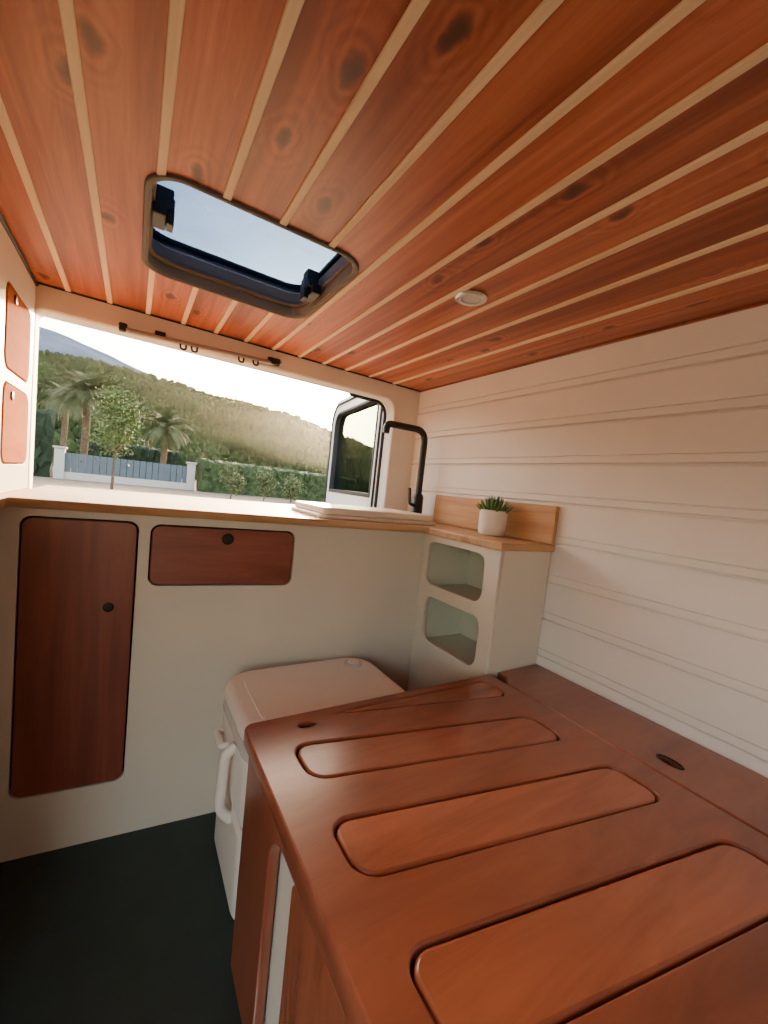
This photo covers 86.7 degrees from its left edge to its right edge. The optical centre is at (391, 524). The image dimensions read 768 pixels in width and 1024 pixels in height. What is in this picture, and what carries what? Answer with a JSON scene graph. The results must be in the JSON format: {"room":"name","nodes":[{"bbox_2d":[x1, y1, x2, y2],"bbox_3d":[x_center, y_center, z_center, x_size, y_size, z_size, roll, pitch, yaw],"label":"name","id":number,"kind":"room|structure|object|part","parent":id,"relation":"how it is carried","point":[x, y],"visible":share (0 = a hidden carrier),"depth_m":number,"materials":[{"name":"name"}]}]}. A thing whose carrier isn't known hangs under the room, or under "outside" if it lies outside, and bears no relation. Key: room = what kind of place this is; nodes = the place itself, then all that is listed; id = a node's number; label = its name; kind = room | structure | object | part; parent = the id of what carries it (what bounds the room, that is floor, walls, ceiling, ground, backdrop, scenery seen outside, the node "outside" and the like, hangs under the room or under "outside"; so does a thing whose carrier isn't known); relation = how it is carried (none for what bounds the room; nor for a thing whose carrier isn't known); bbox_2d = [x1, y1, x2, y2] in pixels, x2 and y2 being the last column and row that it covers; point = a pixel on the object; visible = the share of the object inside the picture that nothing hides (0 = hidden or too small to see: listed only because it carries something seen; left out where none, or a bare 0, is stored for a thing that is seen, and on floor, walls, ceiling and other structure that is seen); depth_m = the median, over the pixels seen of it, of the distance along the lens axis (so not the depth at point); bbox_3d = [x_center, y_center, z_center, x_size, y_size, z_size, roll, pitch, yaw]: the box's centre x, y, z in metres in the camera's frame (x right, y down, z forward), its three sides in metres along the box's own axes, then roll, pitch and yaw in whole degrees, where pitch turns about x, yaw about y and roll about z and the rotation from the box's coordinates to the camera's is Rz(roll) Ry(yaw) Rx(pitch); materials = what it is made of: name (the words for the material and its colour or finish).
{"room":"vehicle interior","nodes":[
{"label":"vehicle interior","id":0,"kind":"room"},
{"bbox_2d":[0,812,241,1023],"bbox_3d":[0.017,0.904,0.274,1.617,0.030,3.020,4,5,-33],"label":"floor","id":1,"kind":"structure","parent":0,"point":[134,927],"depth_m":0.79,"materials":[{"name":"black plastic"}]},
{"bbox_2d":[0,488,477,862],"bbox_3d":[-0.435,0.377,0.996,1.581,0.809,0.799,4,5,-33],"label":"base cabinet","id":2,"kind":"object","parent":1,"relation":"on","point":[126,622],"visible":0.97,"depth_m":0.98,"materials":[{"name":"paint"}]},
{"bbox_3d":[-0.713,0.299,0.918,0.206,0.623,0.015,4,5,-27],"label":"cupboard door","id":3,"kind":"part","parent":2,"relation":"part of","materials":[{"name":"brown wood"}]},
{"bbox_3d":[-0.422,0.082,1.036,0.333,0.141,0.015,4,5,-27],"label":"drawer","id":4,"kind":"part","parent":2,"relation":"part of","materials":[{"name":"brown wood"}]},
{"bbox_2d":[0,488,477,533],"bbox_3d":[-0.392,-0.015,0.966,1.581,0.020,0.799,4,5,-33],"label":"countertop","id":5,"kind":"structure","parent":2,"relation":"on","point":[26,497],"depth_m":1.03,"materials":[{"name":"brown wood"}]},
{"bbox_2d":[291,501,435,524],"bbox_3d":[-0.094,-0.039,1.376,0.425,0.032,0.285,4,5,-33],"label":"sink","id":6,"kind":"object","parent":5,"relation":"on","point":[321,510],"visible":1,"depth_m":1.26,"materials":[{"name":"white ceramic"}]},
{"bbox_2d":[383,420,427,513],"bbox_3d":[0.048,-0.197,1.517,0.210,0.353,0.060,4,5,-33],"label":"tap","id":7,"kind":"object","parent":5,"relation":"on","point":[416,505],"visible":0.86,"depth_m":1.54,"materials":[{"name":"black metal"}]},
{"bbox_3d":[0.077,-0.102,1.530,0.014,0.071,0.051,10,6,44],"label":"lever","id":8,"kind":"part","parent":7,"relation":"part of","materials":[{"name":"black plastic"}]},
{"bbox_2d":[214,658,404,919],"bbox_3d":[-0.208,0.596,0.993,0.430,0.424,0.307,4,5,-33],"label":"fridge","id":9,"kind":"object","parent":1,"relation":"on","point":[253,696],"visible":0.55,"depth_m":0.92,"materials":[{"name":"plastic"}]},
{"bbox_3d":[-0.392,0.491,0.933,0.025,0.016,0.076,4,5,-33],"label":"carry handle","id":10,"kind":"part","parent":9,"relation":"part of","materials":[{"name":"plastic"}]},
{"bbox_3d":[-0.350,0.548,0.860,0.043,0.181,0.022,4,5,-33],"label":"latch handle","id":11,"kind":"part","parent":9,"relation":"part of","materials":[{"name":"plastic"}]},
{"bbox_3d":[-0.211,0.710,1.011,0.388,0.195,0.285,4,5,-33],"label":"waste tank","id":12,"kind":"part","parent":9,"relation":"part of","materials":[{"name":"plastic"}]},
{"bbox_3d":[-0.206,0.393,0.962,0.245,0.005,0.235,4,5,-33],"label":"lid raised panel","id":13,"kind":"part","parent":9,"relation":"part of","materials":[{"name":"plastic"}]},
{"bbox_3d":[-0.176,0.414,0.986,0.404,0.040,0.307,4,5,-33],"label":"lid","id":14,"kind":"part","parent":9,"relation":"part of","materials":[{"name":"plastic"}]},
{"bbox_2d":[407,528,554,690],"bbox_3d":[0.230,0.432,1.226,0.210,0.809,0.326,4,5,-33],"label":"corner shelf unit","id":15,"kind":"object","parent":1,"relation":"on","point":[480,603],"visible":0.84,"depth_m":1.13,"materials":[{"name":"paint"}]},
{"bbox_3d":[0.154,0.425,1.353,0.169,0.787,0.010,4,5,-33],"label":"panel","id":16,"kind":"part","parent":15,"relation":"part of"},
{"bbox_3d":[0.237,0.391,1.226,0.170,0.012,0.282,4,5,-33],"label":"shelf","id":17,"kind":"part","parent":15,"relation":"part of","materials":[{"name":"white wood"}]},
{"bbox_3d":[0.256,0.220,1.213,0.170,0.012,0.282,4,5,-33],"label":"shelf","id":18,"kind":"part","parent":15,"relation":"part of","materials":[{"name":"white wood"}]},
{"bbox_3d":[0.305,0.447,1.285,0.014,0.787,0.294,4,5,-33],"label":"panel","id":19,"kind":"part","parent":15,"relation":"part of","materials":[{"name":"white wood"}]},
{"bbox_2d":[476,495,513,535],"bbox_3d":[0.306,-0.028,1.222,0.111,0.120,0.112,4,5,-33],"label":"potted succulent","id":20,"kind":"object","parent":15,"relation":"on","point":[492,516],"visible":1,"depth_m":1.19,"materials":[{"name":"white ceramic"}]},
{"bbox_2d":[478,509,507,535],"bbox_3d":[0.303,-0.006,1.223,0.083,0.074,0.083,4,5,-33],"label":"pot","id":21,"kind":"object","parent":20,"relation":"attached to","point":[492,522],"depth_m":1.19,"materials":[{"name":"white ceramic"}]},
{"bbox_2d":[433,495,559,544],"bbox_3d":[0.308,-0.029,1.331,0.015,0.106,0.528,4,5,-33],"label":"backsplash","id":22,"kind":"structure","parent":15,"relation":"on","point":[532,522],"depth_m":1.22,"materials":[{"name":"brown wood"}]},
{"bbox_3d":[0.316,0.461,1.109,0.187,0.788,0.014,4,5,-33],"label":"panel","id":23,"kind":"part","parent":15,"relation":"part of","materials":[{"name":"paint"}]},
{"bbox_2d":[231,664,767,1023],"bbox_3d":[0.432,0.692,0.343,0.800,0.471,1.446,4,5,-33],"label":"storage bench","id":24,"kind":"object","parent":1,"relation":"on","point":[523,845],"visible":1,"depth_m":0.52,"materials":[{"name":"brown wood"}]},
{"bbox_3d":[0.129,0.689,0.148,0.008,0.440,1.442,4,5,-33],"label":"white panel","id":25,"kind":"part","parent":24,"relation":"part of","materials":[{"name":"paint"}]},
{"bbox_3d":[0.115,0.688,0.139,0.018,0.440,1.442,4,5,-33],"label":"frame","id":26,"kind":"part","parent":24,"relation":"part of","materials":[{"name":"brown wood"}]},
{"bbox_3d":[-0.057,0.666,0.419,0.012,0.345,0.340,4,5,-33],"label":"locker door","id":27,"kind":"part","parent":24,"relation":"part of","materials":[{"name":"brown wood"}]},
{"bbox_2d":[45,316,386,503],"bbox_3d":[-0.651,0.065,1.410,1.737,1.516,0.050,4,5,-33],"label":"wall","id":28,"kind":"structure","parent":0,"point":[45,316],"depth_m":1.35,"materials":[{"name":"white paint"}]},
{"bbox_2d":[0,212,38,493],"bbox_3d":[-0.979,-0.340,0.791,0.370,0.522,0.390,4,5,-33],"label":"upper cabinet","id":29,"kind":"object","parent":28,"relation":"attached to","point":[18,284],"visible":1,"depth_m":0.89,"materials":[{"name":"paint"}]},
{"bbox_3d":[-0.865,-0.225,0.928,0.014,0.166,0.233,4,5,-33],"label":"door","id":30,"kind":"part","parent":29,"relation":"part of","materials":[{"name":"brown wood"}]},
{"bbox_3d":[-0.841,-0.421,0.908,0.014,0.168,0.223,4,5,-33],"label":"door","id":31,"kind":"part","parent":29,"relation":"part of","materials":[{"name":"brown wood"}]},
{"bbox_2d":[32,485,294,507],"bbox_3d":[-0.561,-0.072,1.471,1.090,0.020,0.240,4,5,-33],"label":"sill","id":32,"kind":"structure","parent":28,"relation":"attached to","point":[46,487],"depth_m":1.33,"materials":[{"name":"white wood"}]},
{"bbox_2d":[13,281,419,510],"bbox_3d":[-0.627,0.048,1.346,1.607,1.406,0.060,4,5,-33],"label":"surround","id":33,"kind":"object","parent":28,"relation":"attached to","point":[401,404],"visible":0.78,"depth_m":1.35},
{"bbox_2d":[117,322,281,366],"bbox_3d":[-0.565,-0.540,1.247,0.461,0.052,0.025,4,5,-33],"label":"bar","id":34,"kind":"object","parent":33,"relation":"attached to","point":[158,335],"visible":1,"depth_m":1.22,"materials":[{"name":"metal"}]},
{"bbox_2d":[349,393,386,507],"bbox_3d":[-0.116,-0.279,1.664,0.175,0.477,0.013,4,5,-33],"label":"seal","id":35,"kind":"object","parent":33,"relation":"attached to","point":[350,394],"visible":0.86,"depth_m":1.70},
{"bbox_2d":[326,396,382,506],"bbox_3d":[-0.247,0.079,2.194,0.050,1.560,0.800,4,5,-26],"label":"door skin","id":36,"kind":"structure","parent":28,"relation":"in","point":[331,497],"depth_m":2.15,"materials":[{"name":"white paint"}]},
{"bbox_2d":[324,397,382,506],"bbox_3d":[-0.273,0.076,2.181,0.012,1.510,0.751,4,5,-26],"label":"seal","id":37,"kind":"object","parent":36,"relation":"attached to","point":[352,398],"visible":0.41,"depth_m":1.83,"materials":[{"name":"black rubber"}]},
{"bbox_2d":[328,401,378,497],"bbox_3d":[-0.195,-0.390,2.159,0.056,0.465,0.650,4,5,-26],"label":"window rubber","id":38,"kind":"structure","parent":36,"relation":"attached to","point":[366,403],"depth_m":2.28,"materials":[{"name":"black rubber"}]},
{"bbox_2d":[333,403,377,492],"bbox_3d":[-0.196,-0.393,2.158,0.004,0.442,0.634,4,5,-26],"label":"window pane","id":39,"kind":"structure","parent":38,"relation":"attached to","point":[357,427],"depth_m":2.14,"materials":[{"name":"clear glass"}]},
{"bbox_2d":[420,301,767,391],"bbox_3d":[0.870,-0.380,0.509,0.006,0.005,2.820,4,5,-33],"label":"trim","id":40,"kind":"structure","parent":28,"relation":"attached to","point":[765,302],"depth_m":0.98,"materials":[{"name":"brown wood"}]},
{"bbox_2d":[159,243,299,293],"bbox_3d":[0.228,-0.482,0.086,1.787,0.010,3.020,4,5,-33],"label":"roof skin","id":41,"kind":"structure","parent":0,"point":[159,243],"depth_m":0.99,"materials":[{"name":"white paint"}]},
{"bbox_2d":[153,181,341,292],"bbox_3d":[-0.292,-0.604,0.837,0.400,0.004,0.410,4,5,-33],"label":"pane","id":42,"kind":"object","parent":41,"relation":"attached to","point":[207,228],"visible":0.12,"depth_m":0.88,"materials":[{"name":"white"}]},
{"bbox_2d":[0,0,767,390],"bbox_3d":[0.214,-0.429,0.085,1.607,0.012,2.820,4,5,-33],"label":"boards","id":43,"kind":"object","parent":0,"point":[226,45],"visible":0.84,"depth_m":0.53,"materials":[{"name":"brown wood"}]},
{"bbox_2d":[0,94,70,291],"bbox_3d":[-0.099,-0.441,-0.115,0.012,0.004,2.820,4,5,-33],"label":"batten","id":44,"kind":"object","parent":43,"relation":"attached to","point":[5,123],"visible":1,"depth_m":0.66,"materials":[{"name":"brown wood"}]},
{"bbox_2d":[58,0,112,303],"bbox_3d":[-0.023,-0.436,-0.067,0.012,0.004,2.820,4,5,-33],"label":"batten","id":45,"kind":"object","parent":43,"relation":"attached to","point":[66,7],"visible":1,"depth_m":0.52,"materials":[{"name":"brown wood"}]},
{"bbox_2d":[146,269,154,314],"bbox_3d":[-0.613,-0.584,1.031,0.012,0.004,0.317,4,5,-33],"label":"batten","id":46,"kind":"object","parent":43,"relation":"attached to","point":[151,277],"visible":1,"depth_m":1.01,"materials":[{"name":"brown wood"}]},
{"bbox_2d":[156,0,185,174],"bbox_3d":[0.229,-0.391,-0.295,0.012,0.004,2.157,4,5,-33],"label":"batten","id":47,"kind":"object","parent":43,"relation":"attached to","point":[176,7],"visible":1,"depth_m":0.45,"materials":[{"name":"brown wood"}]},
{"bbox_2d":[181,287,197,324],"bbox_3d":[-0.542,-0.581,1.086,0.012,0.004,0.301,4,5,-33],"label":"batten","id":48,"kind":"object","parent":43,"relation":"attached to","point":[194,291],"visible":1,"depth_m":1.07,"materials":[{"name":"brown wood"}]},
{"bbox_2d":[214,300,237,333],"bbox_3d":[-0.466,-0.576,1.135,0.012,0.004,0.301,4,5,-33],"label":"batten","id":49,"kind":"object","parent":43,"relation":"attached to","point":[233,303],"visible":1,"depth_m":1.12,"materials":[{"name":"brown wood"}]},
{"bbox_2d":[38,282,419,391],"bbox_3d":[-0.547,-0.594,1.264,1.587,0.005,0.005,4,5,-33],"label":"trim","id":50,"kind":"structure","parent":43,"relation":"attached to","point":[40,283],"depth_m":1.25,"materials":[{"name":"brown plastic"}]},
{"bbox_2d":[141,173,358,318],"bbox_3d":[-0.299,-0.535,0.842,0.370,0.007,0.380,4,5,-33],"label":"trim","id":51,"kind":"structure","parent":43,"relation":"attached to","point":[152,178],"depth_m":0.71,"materials":[{"name":"black plastic"}]},
{"bbox_2d":[147,180,353,316],"bbox_3d":[-0.296,-0.562,0.840,0.358,0.058,0.368,4,5,-33],"label":"liner","id":52,"kind":"object","parent":43,"relation":"attached to","point":[169,271],"visible":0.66,"depth_m":0.96,"materials":[{"name":"black plastic"}]},
{"bbox_2d":[156,184,174,200],"bbox_3d":[-0.409,-0.576,0.731,0.028,0.042,0.034,4,5,-33],"label":"latch","id":53,"kind":"object","parent":52,"relation":"attached to","point":[162,192],"visible":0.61,"depth_m":0.71,"materials":[{"name":"black plastic"}]},
{"bbox_2d":[151,199,166,230],"bbox_3d":[-0.417,-0.554,0.729,0.022,0.022,0.056,4,5,-33],"label":"base","id":54,"kind":"object","parent":53,"relation":"attached to","point":[159,208],"depth_m":0.71,"materials":[{"name":"plastic"}]},
{"bbox_2d":[162,199,172,210],"bbox_3d":[-0.407,-0.565,0.734,0.018,0.018,0.048,4,5,-33],"label":"latch pivot","id":55,"kind":"object","parent":53,"relation":"attached to","point":[169,205],"depth_m":0.71,"materials":[{"name":"black plastic"}]},
{"bbox_2d":[165,197,174,232],"bbox_3d":[-0.399,-0.556,0.732,0.012,0.046,0.030,4,5,-33],"label":"lever","id":56,"kind":"object","parent":53,"relation":"attached to","point":[169,226],"depth_m":0.72,"materials":[{"name":"black plastic"}]},
{"bbox_2d":[148,183,350,307],"bbox_3d":[-0.297,-0.560,0.840,0.352,0.010,0.362,4,5,-33],"label":"step","id":57,"kind":"structure","parent":52,"relation":"attached to","point":[153,252],"depth_m":0.94,"materials":[{"name":"black plastic"}]},
{"bbox_2d":[303,268,318,288],"bbox_3d":[-0.191,-0.569,0.954,0.028,0.042,0.034,4,5,-33],"label":"latch","id":58,"kind":"object","parent":52,"relation":"attached to","point":[309,273],"visible":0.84,"depth_m":0.94,"materials":[{"name":"black plastic"}]},
{"bbox_2d":[300,277,308,301],"bbox_3d":[-0.205,-0.552,0.955,0.012,0.046,0.030,4,5,-33],"label":"lever","id":59,"kind":"object","parent":58,"relation":"attached to","point":[304,292],"depth_m":0.95,"materials":[{"name":"black plastic"}]},
{"bbox_2d":[307,278,315,287],"bbox_3d":[-0.195,-0.558,0.952,0.018,0.018,0.048,4,5,-33],"label":"latch pivot","id":60,"kind":"object","parent":58,"relation":"attached to","point":[310,281],"depth_m":0.93,"materials":[{"name":"black plastic"}]},
{"bbox_2d":[306,283,320,302],"bbox_3d":[-0.187,-0.546,0.959,0.022,0.022,0.056,4,5,-33],"label":"base","id":61,"kind":"object","parent":58,"relation":"attached to","point":[315,291],"depth_m":0.94,"materials":[{"name":"plastic"}]},
{"bbox_2d":[244,312,272,341],"bbox_3d":[-0.391,-0.572,1.183,0.012,0.004,0.301,4,5,-33],"label":"batten","id":62,"kind":"object","parent":43,"relation":"attached to","point":[268,316],"visible":1,"depth_m":1.16,"materials":[{"name":"brown wood"}]},
{"bbox_2d":[223,0,304,200],"bbox_3d":[0.308,-0.385,-0.254,0.012,0.004,2.141,4,5,-33],"label":"batten","id":63,"kind":"object","parent":43,"relation":"attached to","point":[292,10],"visible":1,"depth_m":0.45,"materials":[{"name":"brown wood"}]},
{"bbox_2d":[279,0,430,225],"bbox_3d":[0.384,-0.381,-0.205,0.012,0.004,2.141,4,5,-33],"label":"batten","id":64,"kind":"object","parent":43,"relation":"attached to","point":[415,9],"visible":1,"depth_m":0.45,"materials":[{"name":"brown wood"}]},
{"bbox_2d":[329,0,563,247],"bbox_3d":[0.460,-0.376,-0.156,0.012,0.004,2.141,4,5,-33],"label":"batten","id":65,"kind":"object","parent":43,"relation":"attached to","point":[545,8],"visible":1,"depth_m":0.44,"materials":[{"name":"brown wood"}]},
{"bbox_2d":[455,290,486,305],"bbox_3d":[0.170,-0.484,0.870,0.068,0.007,0.068,4,5,-33],"label":"ceiling spotlight","id":66,"kind":"object","parent":43,"relation":"attached to","point":[468,297],"visible":1,"depth_m":0.87,"materials":[{"name":"silver metal"}]},
{"bbox_2d":[272,0,705,349],"bbox_3d":[0.355,-0.413,0.177,0.012,0.004,2.820,4,5,-33],"label":"batten","id":67,"kind":"object","parent":43,"relation":"attached to","point":[684,8],"visible":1,"depth_m":0.46,"materials":[{"name":"brown wood"}]},
{"bbox_2d":[298,42,767,357],"bbox_3d":[0.430,-0.408,0.225,0.012,0.004,2.820,4,5,-33],"label":"batten","id":68,"kind":"object","parent":43,"relation":"attached to","point":[761,53],"visible":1,"depth_m":0.50,"materials":[{"name":"brown wood"}]},
{"bbox_2d":[322,120,767,363],"bbox_3d":[0.506,-0.404,0.274,0.012,0.004,2.820,4,5,-33],"label":"batten","id":69,"kind":"object","parent":43,"relation":"attached to","point":[762,128],"visible":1,"depth_m":0.59,"materials":[{"name":"brown wood"}]},
{"bbox_2d":[345,177,767,370],"bbox_3d":[0.581,-0.399,0.323,0.012,0.004,2.820,4,5,-33],"label":"batten","id":70,"kind":"object","parent":43,"relation":"attached to","point":[762,183],"visible":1,"depth_m":0.67,"materials":[{"name":"brown wood"}]},
{"bbox_2d":[368,224,767,377],"bbox_3d":[0.665,-0.394,0.377,0.012,0.004,2.820,4,5,-33],"label":"batten","id":71,"kind":"object","parent":43,"relation":"attached to","point":[760,230],"visible":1,"depth_m":0.77,"materials":[{"name":"brown wood"}]},
{"bbox_2d":[393,264,767,383],"bbox_3d":[0.758,-0.388,0.436,0.012,0.004,2.820,4,5,-33],"label":"batten","id":72,"kind":"object","parent":43,"relation":"attached to","point":[763,267],"visible":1,"depth_m":0.86,"materials":[{"name":"brown wood"}]},
{"bbox_2d":[407,491,767,582],"bbox_3d":[0.806,0.077,0.594,0.030,0.110,2.920,4,5,-33],"label":"board","id":73,"kind":"object","parent":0,"point":[735,548],"visible":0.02,"depth_m":0.89,"materials":[{"name":"white wood"}]},
{"bbox_2d":[409,465,767,522],"bbox_3d":[0.818,-0.031,0.586,0.030,0.108,2.920,4,5,-33],"label":"board","id":74,"kind":"object","parent":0,"point":[730,492],"visible":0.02,"depth_m":0.97,"materials":[{"name":"white wood"}]},
{"bbox_2d":[412,407,767,464],"bbox_3d":[0.830,-0.138,0.578,0.030,0.107,2.920,4,5,-33],"label":"board","id":75,"kind":"object","parent":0,"point":[735,437],"visible":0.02,"depth_m":0.97,"materials":[{"name":"white wood"}]},
{"bbox_2d":[415,353,767,438],"bbox_3d":[0.841,-0.242,0.570,0.030,0.103,2.920,4,5,-33],"label":"board","id":76,"kind":"object","parent":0,"point":[741,383],"visible":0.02,"depth_m":0.98,"materials":[{"name":"white wood"}]},
{"bbox_2d":[418,304,767,414],"bbox_3d":[0.853,-0.352,0.562,0.030,0.120,2.920,4,5,-33],"label":"board","id":77,"kind":"object","parent":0,"point":[744,333],"visible":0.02,"depth_m":0.99,"materials":[{"name":"white wood"}]},
{"bbox_2d":[536,654,767,777],"bbox_3d":[0.759,0.501,0.626,0.030,0.106,2.920,4,5,-33],"label":"board","id":78,"kind":"object","parent":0,"point":[746,759],"visible":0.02,"depth_m":0.87,"materials":[{"name":"white wood"}]},
{"bbox_2d":[537,618,767,760],"bbox_3d":[0.771,0.396,0.619,0.030,0.106,2.920,4,5,-33],"label":"board","id":79,"kind":"object","parent":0,"point":[737,718],"visible":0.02,"depth_m":0.88,"materials":[{"name":"white wood"}]},
{"bbox_2d":[542,581,767,701],"bbox_3d":[0.782,0.291,0.611,0.030,0.106,2.920,4,5,-33],"label":"board","id":80,"kind":"object","parent":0,"point":[738,662],"visible":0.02,"depth_m":0.88,"materials":[{"name":"white wood"}]},
{"bbox_2d":[547,544,767,641],"bbox_3d":[0.794,0.185,0.603,0.030,0.108,2.920,4,5,-33],"label":"board","id":81,"kind":"object","parent":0,"point":[736,605],"visible":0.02,"depth_m":0.88,"materials":[{"name":"white wood"}]},
{"label":"outside","id":82,"kind":"structure","parent":0,"visible":0},
{"bbox_2d":[38,326,148,375],"bbox_3d":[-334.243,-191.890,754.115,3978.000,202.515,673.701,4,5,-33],"label":"mountain","id":83,"kind":"structure","parent":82,"point":[51,340],"depth_m":562.55},
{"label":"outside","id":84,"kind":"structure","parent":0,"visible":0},
{"bbox_2d":[32,468,323,504],"bbox_3d":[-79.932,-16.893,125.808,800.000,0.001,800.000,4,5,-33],"label":"gravel ground","id":85,"kind":"structure","parent":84,"point":[38,481],"depth_m":26.33,"materials":[{"name":"beige gravel"}]},
{"bbox_2d":[33,409,56,476],"bbox_3d":[-25.082,-5.661,26.811,4.520,4.609,1.512,4,5,-33],"label":"hedge","id":86,"kind":"object","parent":85,"relation":"on","point":[45,420],"visible":0.34,"depth_m":27.26,"materials":[{"name":"green plant"}]},
{"bbox_2d":[37,377,82,446],"bbox_3d":[-33.585,-10.093,41.797,5.010,9.304,5.240,4,5,-33],"label":"palm tree","id":87,"kind":"object","parent":85,"relation":"on","point":[64,428],"visible":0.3,"depth_m":41.37,"materials":[{"name":"green plant"}]},
{"bbox_2d":[44,365,125,470],"bbox_3d":[-24.215,-8.065,32.459,5.574,8.737,5.662,4,5,-33],"label":"palm tree","id":88,"kind":"object","parent":85,"relation":"on","point":[87,393],"visible":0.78,"depth_m":31.64,"materials":[{"name":"green plant"}]},
{"bbox_2d":[80,372,150,489],"bbox_3d":[-15.069,-5.039,22.104,3.231,6.275,2.622,4,5,-33],"label":"tree","id":89,"kind":"object","parent":85,"relation":"on","point":[114,434],"visible":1,"depth_m":21.80,"materials":[{"name":"green plant"}]},
{"bbox_2d":[53,445,196,489],"bbox_3d":[-19.108,-3.988,29.655,8.710,2.170,0.800,4,5,-33],"label":"fence","id":90,"kind":"object","parent":85,"relation":"on","point":[63,460],"visible":0.94,"depth_m":29.37,"materials":[{"name":"painted wood"},{"name":"white plaster"}]},
{"bbox_2d":[77,439,181,479],"bbox_3d":[-25.056,-6.001,39.307,8.428,3.408,1.715,4,5,-33],"label":"trimmed hedge","id":91,"kind":"object","parent":85,"relation":"on","point":[141,453],"visible":0.3,"depth_m":38.92,"materials":[{"name":"green plant"}]},
{"bbox_2d":[140,405,195,476],"bbox_3d":[-19.954,-6.914,35.969,4.576,6.866,4.546,4,5,-33],"label":"palm tree","id":92,"kind":"object","parent":85,"relation":"on","point":[167,433],"visible":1,"depth_m":35.36,"materials":[{"name":"green plant"}]},
{"bbox_3d":[-19.858,-8.378,35.699,0.840,0.800,0.840,4,5,-33],"label":"crown","id":93,"kind":"part","parent":92,"relation":"part of","materials":[{"name":"green plant"}]},
{"bbox_2d":[218,460,248,498],"bbox_3d":[-10.021,-2.838,25.547,1.724,2.502,1.644,8,5,24],"label":"shrub","id":94,"kind":"object","parent":85,"relation":"on","point":[235,483],"visible":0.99,"depth_m":25.32,"materials":[{"name":"green plant"}]},
{"bbox_2d":[196,458,325,501],"bbox_3d":[-9.554,-3.666,36.351,14.530,2.610,1.945,3,6,-41],"label":"trimmed hedge","id":95,"kind":"object","parent":85,"relation":"on","point":[207,473],"visible":0.59,"depth_m":33.75,"materials":[{"name":"green plant"}]},
{"bbox_2d":[253,467,277,500],"bbox_3d":[-8.518,-2.722,27.581,1.772,2.308,1.525,4,5,-33],"label":"shrub","id":96,"kind":"object","parent":85,"relation":"on","point":[264,483],"visible":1,"depth_m":27.39,"materials":[{"name":"green plant"}]},
{"bbox_2d":[280,473,303,502],"bbox_3d":[-7.268,-2.633,29.567,1.682,2.287,1.487,5,5,-17],"label":"shrub","id":97,"kind":"object","parent":85,"relation":"on","point":[293,487],"visible":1,"depth_m":29.42,"materials":[{"name":"green plant"}]},
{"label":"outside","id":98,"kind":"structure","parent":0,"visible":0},
{"bbox_2d":[36,349,330,479],"bbox_3d":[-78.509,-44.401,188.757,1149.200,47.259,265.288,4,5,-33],"label":"forested hill","id":99,"kind":"structure","parent":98,"point":[226,429],"depth_m":101.80,"materials":[{"name":"green plant"}]}
]}

